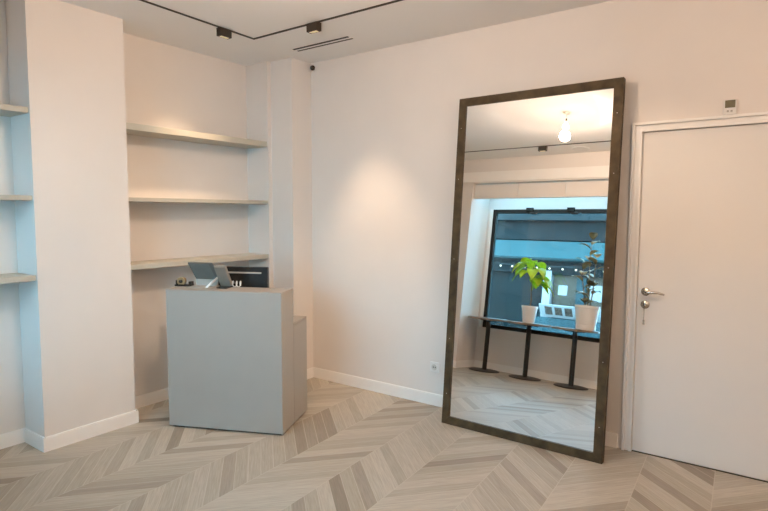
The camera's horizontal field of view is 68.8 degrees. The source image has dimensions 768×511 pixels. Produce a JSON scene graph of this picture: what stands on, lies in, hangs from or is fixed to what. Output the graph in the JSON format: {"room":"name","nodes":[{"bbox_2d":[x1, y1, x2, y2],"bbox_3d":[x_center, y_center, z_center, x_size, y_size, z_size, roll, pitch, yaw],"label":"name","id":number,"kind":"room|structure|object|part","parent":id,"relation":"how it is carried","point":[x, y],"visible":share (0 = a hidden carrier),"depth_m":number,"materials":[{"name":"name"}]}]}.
{"room":"retail shop","nodes":[
{"label":"retail shop","id":0,"kind":"room"},
{"bbox_2d":[0,0,312,436],"bbox_3d":[-1.877,-0.211,4.035,0.690,2.860,3.515,3,5,36],"label":"wall","id":1,"kind":"structure","parent":0,"point":[79,341],"depth_m":3.90,"materials":[{"name":"paint"}]},
{"bbox_2d":[0,104,28,116],"bbox_3d":[-2.620,-0.862,3.055,0.268,0.034,1.140,3,5,36],"label":"wall shelf","id":2,"kind":"object","parent":1,"relation":"attached to","point":[6,110],"visible":1,"depth_m":3.40,"materials":[{"name":"beige wood"}]},
{"bbox_2d":[0,195,32,200],"bbox_3d":[-2.621,-0.328,3.095,0.268,0.030,1.140,3,5,36],"label":"wall shelf","id":3,"kind":"object","parent":1,"relation":"attached to","point":[2,197],"visible":1,"depth_m":3.42,"materials":[{"name":"beige wood"}]},
{"bbox_2d":[0,273,35,283],"bbox_3d":[-2.622,0.170,3.134,0.268,0.034,1.140,3,5,36],"label":"wall shelf","id":4,"kind":"object","parent":1,"relation":"attached to","point":[10,277],"visible":1,"depth_m":3.45,"materials":[{"name":"beige wood"}]},
{"bbox_2d":[0,367,313,452],"bbox_3d":[-1.861,1.176,4.026,0.554,0.094,3.351,3,5,36],"label":"baseboard","id":5,"kind":"structure","parent":1,"relation":"attached to","point":[44,444],"depth_m":3.77,"materials":[{"name":"white wood"}]},
{"bbox_2d":[126,122,266,148],"bbox_3d":[-1.538,-0.959,4.552,0.268,0.047,1.320,3,5,36],"label":"wall shelf","id":6,"kind":"object","parent":1,"relation":"attached to","point":[131,128],"visible":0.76,"depth_m":4.44,"materials":[{"name":"beige wood"}]},
{"bbox_2d":[129,197,267,203],"bbox_3d":[-1.538,-0.445,4.591,0.268,0.030,1.320,3,5,36],"label":"wall shelf","id":7,"kind":"object","parent":1,"relation":"attached to","point":[131,199],"visible":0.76,"depth_m":4.42,"materials":[{"name":"beige wood"}]},
{"bbox_2d":[131,253,268,269],"bbox_3d":[-1.539,0.041,4.628,0.268,0.038,1.320,3,5,36],"label":"wall shelf","id":8,"kind":"object","parent":1,"relation":"attached to","point":[147,264],"visible":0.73,"depth_m":4.50,"materials":[{"name":"beige wood"}]},
{"bbox_2d":[4,0,612,65],"bbox_3d":[-0.040,-1.506,1.266,6.780,0.150,5.685,3,5,36],"label":"ceiling","id":9,"kind":"structure","parent":0,"point":[405,21],"depth_m":3.91,"materials":[{"name":"paint"}]},
{"bbox_2d":[140,0,402,39],"bbox_3d":[-0.522,-1.533,2.624,3.271,0.004,2.202,3,5,36],"label":"track rail","id":10,"kind":"object","parent":9,"relation":"attached to","point":[145,1],"visible":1,"depth_m":3.81,"materials":[{"name":"black metal"}]},
{"bbox_2d":[216,27,231,38],"bbox_3d":[-1.160,-1.613,4.072,0.048,0.060,0.100,3,5,36],"label":"track light","id":11,"kind":"object","parent":10,"relation":"attached to","point":[221,32],"visible":1,"depth_m":4.05,"materials":[{"name":"black metal"}]},
{"bbox_2d":[306,21,320,33],"bbox_3d":[-0.493,-1.602,3.946,0.100,0.060,0.048,3,5,36],"label":"track light","id":12,"kind":"object","parent":10,"relation":"attached to","point":[314,27],"visible":1,"depth_m":3.93,"materials":[{"name":"black metal"}]},
{"bbox_2d":[293,36,352,51],"bbox_3d":[-0.491,-1.672,4.440,0.590,0.004,0.068,3,5,36],"label":"ceiling vent","id":13,"kind":"object","parent":9,"relation":"in","point":[346,38],"visible":1,"depth_m":4.42,"materials":[{"name":"metal"}]},
{"bbox_2d":[0,377,767,510],"bbox_3d":[-0.045,1.470,1.494,6.780,0.100,5.685,3,5,36],"label":"floor","id":14,"kind":"structure","parent":0,"point":[352,448],"depth_m":3.30,"materials":[{"name":"beige wood"}]},
{"bbox_2d":[166,286,306,434],"bbox_3d":[-1.063,0.719,4.139,0.860,0.991,0.505,1,4,11],"label":"reception counter","id":15,"kind":"object","parent":14,"relation":"on","point":[237,356],"depth_m":3.90,"materials":[{"name":"grey wood"}]},
{"bbox_2d":[175,277,193,285],"bbox_3d":[-1.463,0.190,4.111,0.130,0.067,0.050,1,4,7],"label":"tape dispenser","id":16,"kind":"object","parent":15,"relation":"on","point":[181,281],"visible":0.99,"depth_m":4.10,"materials":[{"name":"plastic"}]},
{"bbox_2d":[185,262,218,288],"bbox_3d":[-1.301,0.137,4.041,0.205,0.185,0.145,1,4,11],"label":"tablet","id":17,"kind":"object","parent":15,"relation":"on","point":[205,275],"visible":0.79,"depth_m":4.04,"materials":[{"name":"grey plastic"}]},
{"bbox_3d":[-1.307,0.114,4.040,0.154,0.112,0.097,1,4,11],"label":"plate","id":18,"kind":"part","parent":17,"relation":"part of","materials":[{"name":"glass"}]},
{"bbox_3d":[-1.229,0.191,4.018,0.017,0.078,0.124,3,5,30],"label":"stand leg","id":19,"kind":"part","parent":17,"relation":"part of","materials":[{"name":"white plastic"}]},
{"bbox_2d":[214,265,232,288],"bbox_3d":[-1.145,0.149,4.010,0.096,0.167,0.126,1,4,11],"label":"handset","id":20,"kind":"object","parent":15,"relation":"on","point":[222,273],"visible":0.89,"depth_m":3.98,"materials":[{"name":"beige plastic"}]},
{"bbox_2d":[166,286,292,293],"bbox_3d":[-1.090,0.239,3.965,0.860,0.006,0.225,1,4,11],"label":"countertop","id":21,"kind":"structure","parent":15,"relation":"on","point":[180,288],"depth_m":3.93,"materials":[{"name":"beige wood"}]},
{"bbox_2d":[218,266,268,287],"bbox_3d":[-1.068,0.274,4.206,0.430,0.385,0.130,1,4,11],"label":"monitor","id":22,"kind":"object","parent":15,"relation":"on","point":[248,276],"visible":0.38,"depth_m":4.17,"materials":[{"name":"plastic"}]},
{"bbox_2d":[442,77,625,463],"bbox_3d":[0.954,0.068,3.776,1.136,2.360,0.257,3,5,37],"label":"floor mirror","id":23,"kind":"object","parent":14,"relation":"on","point":[537,175],"visible":1,"depth_m":3.72,"materials":[{"name":"clear mirror"}]},
{"bbox_3d":[0.521,0.043,4.098,0.056,2.364,0.045,3,0,37],"label":"frame","id":24,"kind":"part","parent":23,"relation":"part of","materials":[{"name":"brown wood"}]},
{"bbox_3d":[0.890,1.221,3.781,1.134,0.056,0.045,3,0,37],"label":"frame rail","id":25,"kind":"part","parent":23,"relation":"part of","materials":[{"name":"brown wood"}]},
{"bbox_3d":[1.018,-1.085,3.771,1.134,0.056,0.045,3,0,37],"label":"frame rail","id":26,"kind":"part","parent":23,"relation":"part of","materials":[{"name":"brown wood"}]},
{"bbox_3d":[1.386,0.093,3.453,0.056,2.364,0.045,3,0,37],"label":"frame","id":27,"kind":"part","parent":23,"relation":"part of","materials":[{"name":"brown wood"}]},
{"bbox_2d":[311,0,767,447],"bbox_3d":[1.796,-0.161,3.462,5.940,2.860,0.150,3,5,36],"label":"wall","id":28,"kind":"structure","parent":0,"point":[384,122],"depth_m":4.37,"materials":[{"name":"paint"}]},
{"bbox_2d":[310,65,315,70],"bbox_3d":[-0.635,-1.668,4.987,0.051,0.051,0.046,3,5,36],"label":"security camera","id":29,"kind":"object","parent":28,"relation":"attached to","point":[312,67],"visible":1,"depth_m":4.97,"materials":[{"name":"black plastic"}]},
{"bbox_2d":[430,361,438,372],"bbox_3d":[0.401,0.885,4.448,0.082,0.082,0.014,3,5,36],"label":"wall outlet","id":30,"kind":"object","parent":28,"relation":"attached to","point":[434,366],"visible":1,"depth_m":4.44,"materials":[{"name":"white plastic"}]},
{"bbox_2d":[313,367,617,447],"bbox_3d":[1.746,1.223,3.501,5.940,0.094,0.014,3,5,36],"label":"baseboard","id":31,"kind":"structure","parent":28,"relation":"attached to","point":[611,439],"depth_m":4.72,"materials":[{"name":"white wood"}]},
{"bbox_2d":[621,111,767,480],"bbox_3d":[1.961,0.238,3.308,0.980,2.087,0.173,3,5,36],"label":"door","id":32,"kind":"structure","parent":28,"relation":"in","point":[695,379],"depth_m":3.34,"materials":[{"name":"white wood"}]},
{"bbox_3d":[1.659,0.230,3.465,0.142,0.052,0.073,3,5,36],"label":"handle","id":33,"kind":"part","parent":32,"relation":"part of","materials":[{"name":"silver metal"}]},
{"bbox_2d":[632,450,767,482],"bbox_3d":[1.963,1.277,3.393,0.856,0.004,0.060,3,5,36],"label":"trim","id":34,"kind":"structure","parent":32,"relation":"attached to","point":[632,450],"depth_m":3.39,"materials":[{"name":"white wood"}]},
{"bbox_2d":[723,99,736,114],"bbox_3d":[1.963,-0.842,3.183,0.064,0.084,0.022,3,5,36],"label":"thermostat","id":35,"kind":"object","parent":28,"relation":"attached to","point":[730,106],"visible":1,"depth_m":3.17,"materials":[{"name":"white plastic"}]}
]}

